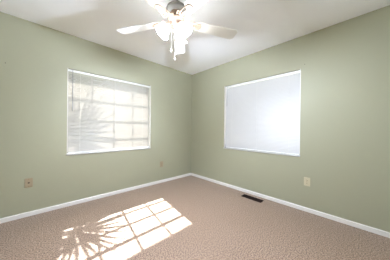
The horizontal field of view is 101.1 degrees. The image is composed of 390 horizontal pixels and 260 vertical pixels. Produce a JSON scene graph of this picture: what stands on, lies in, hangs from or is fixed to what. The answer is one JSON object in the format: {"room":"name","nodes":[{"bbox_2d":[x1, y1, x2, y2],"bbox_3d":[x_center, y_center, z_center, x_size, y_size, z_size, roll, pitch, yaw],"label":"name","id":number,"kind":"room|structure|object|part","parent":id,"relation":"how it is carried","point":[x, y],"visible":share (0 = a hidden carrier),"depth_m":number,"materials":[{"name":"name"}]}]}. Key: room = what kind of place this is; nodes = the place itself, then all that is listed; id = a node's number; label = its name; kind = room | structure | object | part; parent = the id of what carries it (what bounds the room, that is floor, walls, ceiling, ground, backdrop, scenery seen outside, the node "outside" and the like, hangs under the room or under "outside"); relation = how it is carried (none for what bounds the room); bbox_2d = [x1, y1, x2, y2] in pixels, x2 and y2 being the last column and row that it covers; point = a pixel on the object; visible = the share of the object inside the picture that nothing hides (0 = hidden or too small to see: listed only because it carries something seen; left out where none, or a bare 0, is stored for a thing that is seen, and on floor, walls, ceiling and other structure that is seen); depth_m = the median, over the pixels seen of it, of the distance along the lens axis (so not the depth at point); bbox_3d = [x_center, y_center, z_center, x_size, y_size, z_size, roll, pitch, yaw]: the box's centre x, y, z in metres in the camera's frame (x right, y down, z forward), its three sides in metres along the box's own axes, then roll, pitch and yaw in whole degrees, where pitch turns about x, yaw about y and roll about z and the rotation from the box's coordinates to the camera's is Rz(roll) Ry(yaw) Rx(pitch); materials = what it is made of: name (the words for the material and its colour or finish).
{"room":"empty bedroom","nodes":[
{"label":"empty bedroom","id":0,"kind":"room"},
{"bbox_2d":[0,12,191,217],"bbox_3d":[-1.365,-0.133,2.799,3.710,2.440,0.160,1,0,-44],"label":"wall","id":1,"kind":"structure","parent":0,"point":[35,59],"depth_m":2.21,"materials":[{"name":"green paint"}]},
{"bbox_2d":[25,178,32,187],"bbox_3d":[-2.082,0.661,2.011,0.072,0.116,0.008,1,0,-44],"label":"phone jack","id":2,"kind":"object","parent":1,"relation":"attached to","point":[28,181],"visible":1,"depth_m":2.01,"materials":[{"name":"beige plastic"}]},
{"bbox_2d":[0,173,190,223],"bbox_3d":[-1.341,1.060,2.720,3.450,0.055,0.010,1,0,-44],"label":"baseboard","id":3,"kind":"structure","parent":1,"relation":"attached to","point":[26,214],"depth_m":2.36,"materials":[{"name":"white wood"}]},
{"bbox_2d":[66,68,150,154],"bbox_3d":[-1.387,-0.256,2.764,1.301,1.238,0.169,1,0,-44],"label":"window","id":4,"kind":"structure","parent":1,"relation":"in","point":[149,112],"depth_m":2.68,"materials":[{"name":"wood"}]},
{"bbox_2d":[67,69,149,153],"bbox_3d":[-1.366,-0.264,2.741,1.279,1.212,0.042,1,0,-44],"label":"window blind","id":5,"kind":"object","parent":4,"relation":"attached to","point":[113,127],"visible":0.94,"depth_m":2.64,"materials":[{"name":"grey plastic"}]},
{"bbox_3d":[-1.377,0.334,2.747,1.273,0.012,0.022,1,0,-44],"label":"rail","id":6,"kind":"part","parent":5,"relation":"part of","materials":[{"name":"white plastic"}]},
{"bbox_3d":[-1.384,0.352,2.754,1.301,0.021,0.139,1,0,-44],"label":"sill","id":7,"kind":"part","parent":4,"relation":"part of","materials":[{"name":"stone"}]},
{"bbox_2d":[0,175,389,259],"bbox_3d":[-0.206,1.162,1.571,3.710,0.120,3.560,1,0,-44],"label":"floor","id":8,"kind":"structure","parent":0,"point":[190,217],"depth_m":1.74,"materials":[{"name":"beige carpet"}]},
{"bbox_2d":[242,194,263,202],"bbox_3d":[0.929,1.110,2.613,0.116,0.005,0.338,1,0,-44],"label":"floor vent","id":9,"kind":"object","parent":8,"relation":"in","point":[244,195],"visible":1,"depth_m":2.60,"materials":[{"name":"brown metal"}]},
{"bbox_2d":[0,0,389,74],"bbox_3d":[-0.179,-1.388,1.566,3.710,0.100,3.560,1,0,-44],"label":"ceiling","id":10,"kind":"structure","parent":0,"point":[260,25],"depth_m":1.97,"materials":[{"name":"white paint"}]},
{"bbox_2d":[117,0,236,59],"bbox_3d":[-0.171,-1.007,1.526,1.286,0.661,1.265,1,0,-44],"label":"ceiling fan","id":11,"kind":"object","parent":10,"relation":"hanging from","point":[176,10],"visible":1,"depth_m":1.55,"materials":[{"name":"white metal"}]},
{"bbox_3d":[-0.599,-1.063,1.685,0.460,0.006,0.138,1,11,16],"label":"blade","id":12,"kind":"part","parent":11,"relation":"part of","materials":[{"name":"white wood"}]},
{"bbox_3d":[-0.427,-1.060,1.203,0.138,0.006,0.460,14,8,34],"label":"blade","id":13,"kind":"part","parent":11,"relation":"part of","materials":[{"name":"white wood"}]},
{"bbox_3d":[-0.286,-0.952,1.535,0.140,0.094,0.140,40,-9,-12],"label":"lamp shade","id":14,"kind":"part","parent":11,"relation":"part of","materials":[{"name":"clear glass"}]},
{"bbox_3d":[-0.194,-1.059,1.997,0.138,0.006,0.460,-10,0,-2],"label":"blade","id":15,"kind":"part","parent":11,"relation":"part of","materials":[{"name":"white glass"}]},
{"bbox_3d":[-0.155,-0.951,1.666,0.140,0.094,0.140,1,38,15],"label":"lamp shade","id":16,"kind":"part","parent":11,"relation":"part of","materials":[{"name":"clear glass"}]},
{"bbox_3d":[-0.107,-0.950,1.487,0.140,0.094,0.140,1,-38,-45],"label":"lamp shade","id":17,"kind":"part","parent":11,"relation":"part of","materials":[{"name":"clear glass"}]},
{"bbox_3d":[0.084,-1.054,1.218,0.138,0.006,0.460,14,-8,-37],"label":"blade","id":18,"kind":"part","parent":11,"relation":"part of","materials":[{"name":"white wood"}]},
{"bbox_3d":[0.228,-1.054,1.708,0.460,0.006,0.138,1,-11,-20],"label":"blade","id":19,"kind":"part","parent":11,"relation":"part of","materials":[{"name":"white wood"}]},
{"bbox_2d":[191,5,389,231],"bbox_3d":[1.147,-0.106,2.736,0.160,2.440,3.400,1,0,-44],"label":"wall","id":20,"kind":"structure","parent":0,"point":[345,93],"depth_m":2.06,"materials":[{"name":"green paint"}]},
{"bbox_2d":[223,69,300,156],"bbox_3d":[1.087,-0.247,2.787,0.169,1.246,1.317,1,0,-44],"label":"window","id":21,"kind":"structure","parent":20,"relation":"in","point":[224,147],"depth_m":2.77,"materials":[{"name":"wood"}]},
{"bbox_3d":[1.069,0.365,2.778,0.139,0.021,1.317,1,0,-44],"label":"sill","id":22,"kind":"part","parent":21,"relation":"part of","materials":[{"name":"stone"}]},
{"bbox_2d":[226,70,299,154],"bbox_3d":[1.064,-0.256,2.765,0.042,1.220,1.295,1,0,-44],"label":"window blind","id":23,"kind":"object","parent":21,"relation":"attached to","point":[264,115],"visible":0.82,"depth_m":2.66,"materials":[{"name":"grey plastic"}]},
{"bbox_3d":[1.062,0.346,2.771,0.022,0.012,1.289,1,0,-44],"label":"rail","id":24,"kind":"part","parent":23,"relation":"part of","materials":[{"name":"white plastic"}]},
{"bbox_2d":[191,173,389,237],"bbox_3d":[1.042,1.086,2.712,0.010,0.055,3.290,1,0,-44],"label":"baseboard","id":25,"kind":"structure","parent":20,"relation":"attached to","point":[338,219],"depth_m":2.17,"materials":[{"name":"white wood"}]},
{"bbox_2d":[304,177,309,185],"bbox_3d":[1.534,0.709,2.199,0.011,0.116,0.072,1,0,-44],"label":"power outlet","id":26,"kind":"object","parent":20,"relation":"attached to","point":[306,180],"visible":1,"depth_m":2.20,"materials":[{"name":"beige plastic"}]}
]}

